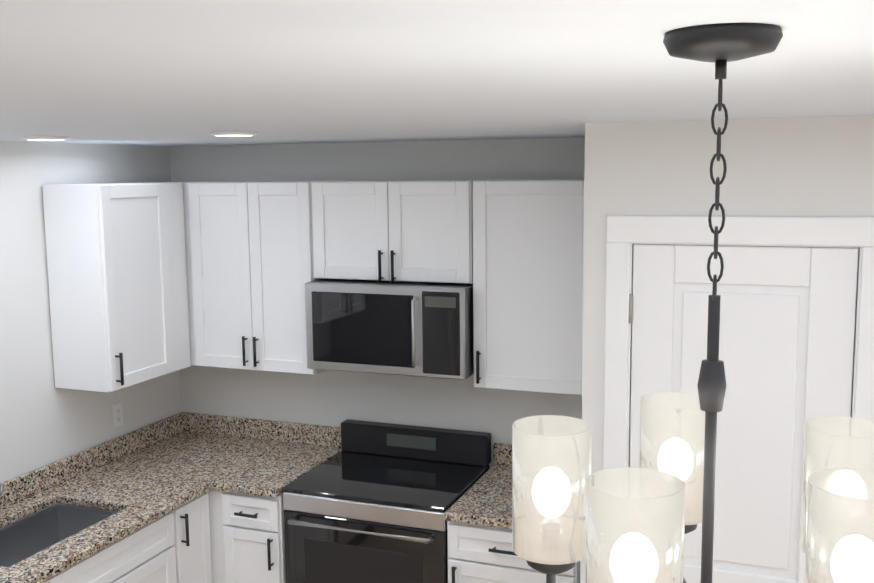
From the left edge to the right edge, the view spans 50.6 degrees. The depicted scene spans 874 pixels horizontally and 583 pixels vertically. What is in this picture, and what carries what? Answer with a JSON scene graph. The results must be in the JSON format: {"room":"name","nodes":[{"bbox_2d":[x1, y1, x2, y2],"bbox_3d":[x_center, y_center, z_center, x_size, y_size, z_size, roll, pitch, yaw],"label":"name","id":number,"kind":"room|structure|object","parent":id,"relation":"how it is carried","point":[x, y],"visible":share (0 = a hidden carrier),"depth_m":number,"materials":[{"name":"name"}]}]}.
{"room":"kitchen","nodes":[
{"label":"kitchen","id":0,"kind":"room"},
{"bbox_2d":[0,141,181,482],"bbox_3d":[-2.050,0.659,3.334,0.120,2.410,3.490,2,8,21],"label":"wall","id":1,"kind":"structure","parent":0,"point":[44,421],"depth_m":4.00,"materials":[{"name":"grey paint"}]},
{"bbox_2d":[42,183,173,392],"bbox_3d":[-1.448,-0.038,4.160,0.347,0.890,0.440,2,8,21],"label":"upper cabinet","id":2,"kind":"object","parent":1,"relation":"attached to","point":[107,251],"visible":1,"depth_m":4.00,"materials":[{"name":"white wood"}]},
{"bbox_2d":[112,402,122,427],"bbox_3d":[-1.544,0.598,4.476,0.008,0.115,0.070,2,8,21],"label":"electrical outlet","id":3,"kind":"object","parent":1,"relation":"attached to","point":[117,409],"visible":1,"depth_m":4.47,"materials":[{"name":"white plastic"}]},
{"bbox_2d":[163,182,190,371],"bbox_3d":[-1.367,-0.074,4.437,0.298,0.890,0.136,2,8,21],"label":"upper cabinet","id":4,"kind":"object","parent":1,"relation":"attached to","point":[177,265],"visible":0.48,"depth_m":4.38,"materials":[{"name":"white wood"}]},
{"bbox_2d":[169,137,584,466],"bbox_3d":[3.046,-0.128,3.211,9.670,3.900,0.120,2,8,21],"label":"wall","id":5,"kind":"structure","parent":0,"point":[334,398],"depth_m":4.46,"materials":[{"name":"grey paint"}]},
{"bbox_2d":[144,181,325,374],"bbox_3d":[-0.976,-0.087,4.508,0.973,0.890,0.347,2,8,21],"label":"upper cabinet","id":6,"kind":"object","parent":5,"relation":"attached to","point":[249,259],"visible":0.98,"depth_m":4.33,"materials":[{"name":"white wood"}]},
{"bbox_2d":[311,180,472,283],"bbox_3d":[-0.165,-0.279,4.169,0.756,0.440,0.347,2,8,21],"label":"upper cabinet","id":7,"kind":"object","parent":5,"relation":"attached to","point":[392,231],"visible":0.98,"depth_m":4.03,"materials":[{"name":"white wood"}]},
{"bbox_2d":[305,279,473,379],"bbox_3d":[-0.177,0.147,4.179,0.752,0.390,0.441,2,8,21],"label":"microwave","id":8,"kind":"object","parent":7,"relation":"attached to","point":[420,329],"visible":0.98,"depth_m":4.00,"materials":[{"name":"silver metal"}]},
{"bbox_2d":[473,179,583,394],"bbox_3d":[0.447,-0.032,3.965,0.534,0.890,0.347,2,8,21],"label":"upper cabinet","id":9,"kind":"object","parent":5,"relation":"attached to","point":[528,251],"visible":0.88,"depth_m":3.85,"materials":[{"name":"white wood"}]},
{"bbox_2d":[0,0,873,146],"bbox_3d":[1.333,-0.474,1.251,11.740,0.300,4.890,2,8,21],"label":"ceiling","id":10,"kind":"structure","parent":0,"point":[88,69],"depth_m":1.33,"materials":[{"name":"white paint"}]},
{"bbox_2d":[22,136,69,140],"bbox_3d":[-1.446,-0.566,3.420,0.164,0.012,0.164,2,8,21],"label":"recessed light","id":11,"kind":"object","parent":10,"relation":"in","point":[47,138],"visible":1,"depth_m":3.37,"materials":[{"name":"white plastic"}]},
{"bbox_2d":[210,131,257,136],"bbox_3d":[-0.707,-0.549,3.223,0.164,0.012,0.164,2,8,21],"label":"recessed light","id":12,"kind":"object","parent":10,"relation":"in","point":[233,133],"visible":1,"depth_m":3.17,"materials":[{"name":"white plastic"}]},
{"bbox_2d":[512,23,873,582],"bbox_3d":[0.295,0.082,1.050,0.431,0.731,0.448,2,8,21],"label":"chandelier","id":13,"kind":"object","parent":10,"relation":"hanging from","point":[617,524],"visible":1,"depth_m":1.03,"materials":[{"name":"grey"}]},
{"bbox_2d":[580,115,873,582],"bbox_3d":[1.979,0.727,2.491,3.190,2.410,0.115,2,8,21],"label":"wall","id":14,"kind":"structure","parent":0,"point":[819,166],"depth_m":2.74,"materials":[{"name":"grey paint"}]},
{"bbox_2d":[603,215,873,468],"bbox_3d":[0.926,0.827,2.901,0.794,2.127,0.133,2,8,21],"label":"door frame","id":15,"kind":"structure","parent":14,"relation":"attached to","point":[625,234],"depth_m":2.76,"materials":[{"name":"white wood"}]},
{"bbox_2d":[629,244,858,582],"bbox_3d":[0.900,0.875,2.852,0.644,2.030,0.103,2,8,21],"label":"closet door","id":16,"kind":"structure","parent":14,"relation":"in","point":[786,333],"depth_m":2.79,"materials":[{"name":"white wood"}]},
{"bbox_3d":[1.359,2.124,1.584,11.740,0.120,4.890,2,8,21],"label":"floor","id":17,"kind":"structure","parent":0,"visible":0},
{"bbox_2d":[42,558,143,582],"bbox_3d":[-1.548,1.514,3.664,0.415,0.620,0.650,2,8,21],"label":"base cabinet","id":18,"kind":"object","parent":17,"relation":"on","point":[85,571],"depth_m":3.48,"materials":[{"name":"white wood"}]},
{"bbox_2d":[44,494,207,582],"bbox_3d":[-1.355,1.320,4.158,0.620,0.876,0.331,2,8,21],"label":"base cabinet","id":19,"kind":"object","parent":17,"relation":"on","point":[169,549],"depth_m":3.90,"materials":[{"name":"white wood"}]},
{"bbox_2d":[0,412,275,582],"bbox_3d":[-1.495,0.870,3.696,0.655,0.135,2.455,2,8,21],"label":"countertop","id":20,"kind":"structure","parent":19,"relation":"on","point":[137,479],"depth_m":4.06,"materials":[{"name":"stone"}]},
{"bbox_2d":[0,482,3,497],"bbox_3d":[-1.752,0.716,3.577,0.168,0.402,0.251,2,8,21],"label":"faucet","id":21,"kind":"object","parent":20,"relation":"on","point":[1,487],"visible":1,"depth_m":3.71,"materials":[{"name":"silver metal"}]},
{"bbox_2d":[204,489,285,582],"bbox_3d":[-0.749,1.283,4.403,0.375,0.876,0.713,2,8,21],"label":"base cabinet","id":22,"kind":"object","parent":17,"relation":"on","point":[214,536],"depth_m":4.10,"materials":[{"name":"white wood"}]},
{"bbox_2d":[204,421,341,497],"bbox_3d":[-0.725,0.779,4.342,0.317,0.135,0.685,2,8,21],"label":"countertop","id":23,"kind":"structure","parent":22,"relation":"on","point":[265,462],"depth_m":4.45,"materials":[{"name":"stone"}]},
{"bbox_2d":[283,419,490,582],"bbox_3d":[-0.213,1.211,4.192,0.752,1.060,0.683,2,8,21],"label":"range","id":24,"kind":"object","parent":17,"relation":"on","point":[372,502],"visible":0.94,"depth_m":3.98,"materials":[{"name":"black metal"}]},
{"bbox_2d":[447,521,580,582],"bbox_3d":[0.406,1.324,3.991,0.532,0.876,0.660,2,8,21],"label":"base cabinet","id":25,"kind":"object","parent":17,"relation":"on","point":[476,553],"depth_m":3.68,"materials":[{"name":"white wood"}]},
{"bbox_2d":[445,443,511,528],"bbox_3d":[0.396,0.822,3.920,0.527,0.135,0.675,2,8,21],"label":"countertop","id":26,"kind":"structure","parent":25,"relation":"on","point":[488,502],"depth_m":3.85,"materials":[{"name":"stone"}]}
]}

